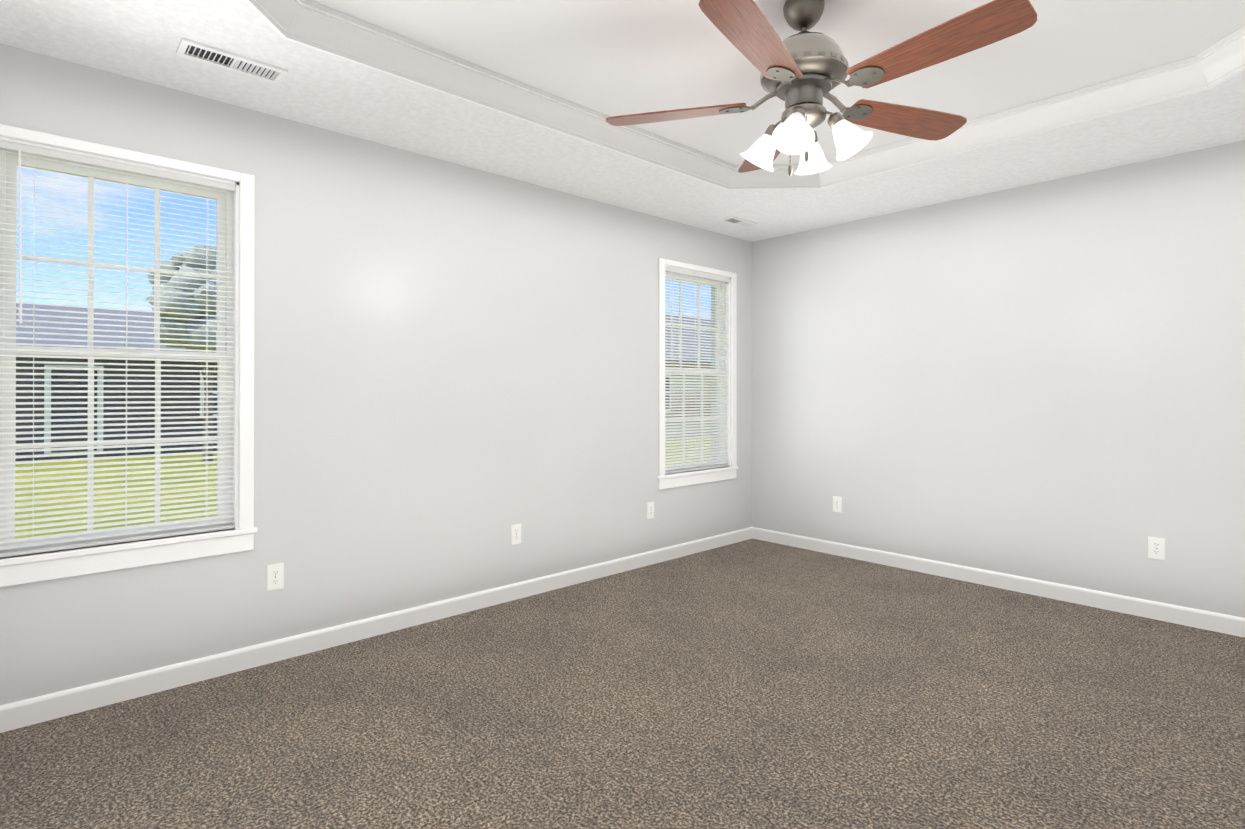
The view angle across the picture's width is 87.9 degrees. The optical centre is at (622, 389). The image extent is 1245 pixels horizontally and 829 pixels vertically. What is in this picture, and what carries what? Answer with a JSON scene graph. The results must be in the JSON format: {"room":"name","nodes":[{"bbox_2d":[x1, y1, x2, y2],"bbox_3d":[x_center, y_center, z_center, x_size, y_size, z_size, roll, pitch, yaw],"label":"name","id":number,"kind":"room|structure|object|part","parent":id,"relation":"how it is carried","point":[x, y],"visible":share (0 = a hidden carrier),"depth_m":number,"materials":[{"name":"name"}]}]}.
{"room":"empty bedroom","nodes":[
{"label":"empty bedroom","id":0,"kind":"room"},
{"bbox_2d":[0,43,751,704],"bbox_3d":[-0.731,-0.002,3.793,5.120,2.440,0.200,0,0,-43],"label":"wall","id":1,"kind":"structure","parent":0,"point":[456,371],"depth_m":3.27,"materials":[{"name":"paint"}]},
{"bbox_2d":[0,124,256,586],"bbox_3d":[-1.974,-0.118,2.567,0.906,1.637,0.141,0,0,-43],"label":"window","id":2,"kind":"structure","parent":1,"relation":"in","point":[25,569],"depth_m":2.62,"materials":[{"name":"white"}]},
{"bbox_3d":[-1.992,-0.141,2.587,0.698,1.440,0.067,0,0,-43],"label":"window sash","id":3,"kind":"part","parent":2,"relation":"part of","materials":[{"name":"white plastic"}]},
{"bbox_3d":[-1.996,-0.141,2.591,0.648,1.390,0.034,0,0,-43],"label":"glass","id":4,"kind":"part","parent":2,"relation":"part of","materials":[{"name":"clear glass"}]},
{"bbox_2d":[0,140,234,557],"bbox_3d":[-1.952,-0.142,2.544,0.742,1.484,0.050,0,0,-43],"label":"window blind","id":5,"kind":"object","parent":2,"relation":"attached to","point":[32,151],"visible":1,"depth_m":2.52,"materials":[{"name":"white plastic"}]},
{"bbox_2d":[266,563,283,590],"bbox_3d":[-1.552,0.840,2.888,0.070,0.115,0.007,0,0,-43],"label":"electrical outlet","id":6,"kind":"object","parent":1,"relation":"attached to","point":[275,577],"visible":1,"depth_m":2.89,"materials":[{"name":"white plastic"}]},
{"bbox_2d":[0,527,751,732],"bbox_3d":[-0.658,1.172,3.710,4.720,0.092,0.014,0,0,-43],"label":"baseboard","id":7,"kind":"structure","parent":1,"relation":"attached to","point":[64,703],"depth_m":2.96,"materials":[{"name":"white wood"}]},
{"bbox_2d":[511,524,520,544],"bbox_3d":[-0.617,0.843,3.754,0.070,0.115,0.007,0,0,-43],"label":"electrical outlet","id":8,"kind":"object","parent":1,"relation":"attached to","point":[515,533],"visible":1,"depth_m":3.75,"materials":[{"name":"white plastic"}]},
{"bbox_2d":[647,502,653,518],"bbox_3d":[0.197,0.846,4.509,0.070,0.115,0.007,0,0,-43],"label":"electrical outlet","id":9,"kind":"object","parent":1,"relation":"attached to","point":[650,510],"visible":1,"depth_m":4.50,"materials":[{"name":"white plastic"}]},
{"bbox_2d":[657,258,737,489],"bbox_3d":[0.546,-0.108,4.901,0.906,1.637,0.141,0,0,-43],"label":"window","id":10,"kind":"structure","parent":1,"relation":"in","point":[673,480],"depth_m":5.00,"materials":[{"name":"white"}]},
{"bbox_3d":[0.524,-0.131,4.925,0.648,1.390,0.034,0,0,-43],"label":"glass","id":11,"kind":"part","parent":10,"relation":"part of","materials":[{"name":"clear glass"}]},
{"bbox_3d":[0.528,-0.131,4.921,0.698,1.440,0.067,0,0,-43],"label":"window sash","id":12,"kind":"part","parent":10,"relation":"part of","materials":[{"name":"white plastic"}]},
{"bbox_3d":[0.522,-0.131,4.927,0.746,1.488,0.070,0,0,-43],"label":"frame","id":13,"kind":"part","parent":10,"relation":"part of","materials":[{"name":"white plastic"}]},
{"bbox_2d":[665,267,728,473],"bbox_3d":[0.568,-0.133,4.878,0.742,1.484,0.050,0,0,-43],"label":"window blind","id":14,"kind":"object","parent":10,"relation":"attached to","point":[671,271],"visible":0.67,"depth_m":4.87,"materials":[{"name":"white plastic"}]},
{"bbox_2d":[0,539,1244,828],"bbox_3d":[0.696,1.272,2.247,5.120,0.120,4.400,0,0,-43],"label":"floor","id":15,"kind":"structure","parent":0,"point":[752,683],"depth_m":2.35,"materials":[{"name":"carpet"}]},
{"bbox_2d":[0,0,1244,241],"bbox_3d":[0.696,-1.288,2.258,5.120,0.120,4.400,0,0,-43],"label":"ceiling","id":16,"kind":"structure","parent":0,"point":[142,40],"depth_m":3.03,"materials":[{"name":"white paint"}]},
{"bbox_2d":[176,38,287,83],"bbox_3d":[-1.456,-1.222,2.417,0.340,0.010,0.130,0,0,-43],"label":"ceiling vent","id":17,"kind":"object","parent":16,"relation":"in","point":[200,52],"visible":0.96,"depth_m":2.41,"materials":[{"name":"white metal"}]},
{"bbox_2d":[719,216,757,227],"bbox_3d":[0.846,-1.213,4.686,0.300,0.010,0.120,0,0,-43],"label":"ceiling vent","id":18,"kind":"object","parent":16,"relation":"in","point":[737,221],"visible":1,"depth_m":4.67,"materials":[{"name":"white metal"}]},
{"bbox_2d":[244,0,1244,189],"bbox_3d":[0.597,-1.288,2.166,3.290,0.120,2.560,0,0,-43],"label":"crown molding","id":19,"kind":"structure","parent":16,"relation":"attached to","point":[317,26],"depth_m":2.87,"materials":[{"name":"white"}]},
{"bbox_2d":[311,0,1244,164],"bbox_3d":[0.696,-1.423,2.258,5.120,0.150,4.400,0,0,-43],"label":"ceiling","id":20,"kind":"structure","parent":0,"point":[611,58],"depth_m":2.56,"materials":[{"name":"white paint"}]},
{"bbox_2d":[606,0,1036,175],"bbox_3d":[0.653,-1.041,2.213,1.369,0.612,1.333,0,0,-43],"label":"fan","id":21,"kind":"object","parent":20,"relation":"hanging from","point":[804,71],"visible":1,"depth_m":2.13,"materials":[{"name":"brown wood"}]},
{"bbox_3d":[0.632,-1.141,2.252,0.294,0.166,0.294,0,0,-43],"label":"motor","id":22,"kind":"part","parent":21,"relation":"part of","materials":[{"name":"silver metal"}]},
{"bbox_2d":[752,140,1244,617],"bbox_3d":[2.569,-0.001,3.851,0.200,2.440,4.200,0,0,-43],"label":"wall","id":23,"kind":"structure","parent":0,"point":[1044,381],"depth_m":3.86,"materials":[{"name":"paint"}]},
{"bbox_2d":[833,496,841,512],"bbox_3d":[1.582,0.847,4.760,0.007,0.115,0.070,0,0,-43],"label":"electrical outlet","id":24,"kind":"object","parent":23,"relation":"attached to","point":[837,503],"visible":1,"depth_m":4.76,"materials":[{"name":"white plastic"}]},
{"bbox_2d":[752,527,1244,637],"bbox_3d":[2.419,1.173,3.850,0.014,0.092,3.930,0,0,-43],"label":"baseboard","id":25,"kind":"structure","parent":23,"relation":"attached to","point":[1207,620],"depth_m":3.84,"materials":[{"name":"white wood"}]},
{"bbox_2d":[1148,536,1164,559],"bbox_3d":[2.826,0.842,3.417,0.007,0.115,0.070,0,0,-43],"label":"electrical outlet","id":26,"kind":"object","parent":23,"relation":"attached to","point":[1156,547],"visible":1,"depth_m":3.42,"materials":[{"name":"white plastic"}]},
{"label":"outside","id":27,"kind":"structure","parent":0,"visible":0},
{"bbox_2d":[15,437,710,538],"bbox_3d":[-29.580,1.961,38.402,140.000,0.300,89.799,0,0,-43],"label":"ground","id":28,"kind":"structure","parent":27,"point":[96,489],"depth_m":10.82,"materials":[{"name":"green plant"}]},
{"bbox_2d":[15,357,216,461],"bbox_3d":[-16.450,-0.319,19.086,16.000,4.100,9.000,0,0,-43],"label":"house","id":29,"kind":"structure","parent":28,"relation":"on","point":[116,399],"depth_m":16.54,"materials":[{"name":"grey"}]},
{"bbox_2d":[16,303,188,351],"bbox_3d":[-16.450,-1.686,19.091,16.900,1.605,9.900,0,0,-43],"label":"roof","id":30,"kind":"object","parent":29,"relation":"on","point":[49,307],"depth_m":17.19,"materials":[{"name":"grey"}]},
{"bbox_2d":[44,365,216,453],"bbox_3d":[-13.378,0.493,15.767,14.000,2.150,0.100,0,0,-43],"label":"trim","id":31,"kind":"structure","parent":29,"relation":"attached to","point":[98,399],"depth_m":15.80,"materials":[{"name":"white"}]},
{"bbox_2d":[51,370,96,452],"bbox_3d":[-13.361,0.518,15.748,0.860,2.000,0.030,0,0,-43],"label":"pane","id":32,"kind":"object","parent":31,"relation":"attached to","point":[73,405],"depth_m":15.69,"materials":[{"name":"grey"}]},
{"bbox_2d":[204,375,216,413],"bbox_3d":[-11.014,0.102,17.924,1.000,1.150,0.030,0,0,-43],"label":"pane","id":33,"kind":"object","parent":31,"relation":"attached to","point":[214,384],"depth_m":17.75,"materials":[{"name":"grey"}]},
{"bbox_2d":[145,245,216,461],"bbox_3d":[-9.653,-0.847,15.144,2.478,5.128,2.018,0,0,-43],"label":"tree","id":34,"kind":"object","parent":28,"relation":"on","point":[185,254],"depth_m":14.38,"materials":[{"name":"green plant"}]},
{"bbox_2d":[665,363,710,437],"bbox_3d":[0.887,-0.780,28.331,11.000,5.100,9.000,0,0,-43],"label":"house","id":35,"kind":"structure","parent":28,"relation":"on","point":[688,401],"depth_m":23.61,"materials":[{"name":"brick"}]},
{"bbox_2d":[665,313,710,362],"bbox_3d":[0.887,-2.180,28.337,11.900,2.540,9.900,0,0,-43],"label":"roof","id":36,"kind":"object","parent":35,"relation":"on","point":[688,338],"depth_m":25.84,"materials":[{"name":"grey"}]},
{"bbox_3d":[3.958,0.531,25.010,8.533,2.150,0.100,0,0,-43],"label":"trim","id":37,"kind":"structure","parent":0,"visible":0},
{"bbox_2d":[665,378,669,408],"bbox_3d":[3.975,0.556,24.992,8.333,2.000,0.030,0,0,-43],"label":"glass pane","id":38,"kind":"object","parent":37,"relation":"attached to","point":[667,393],"depth_m":22.76,"materials":[{"name":"grey"}]}
]}

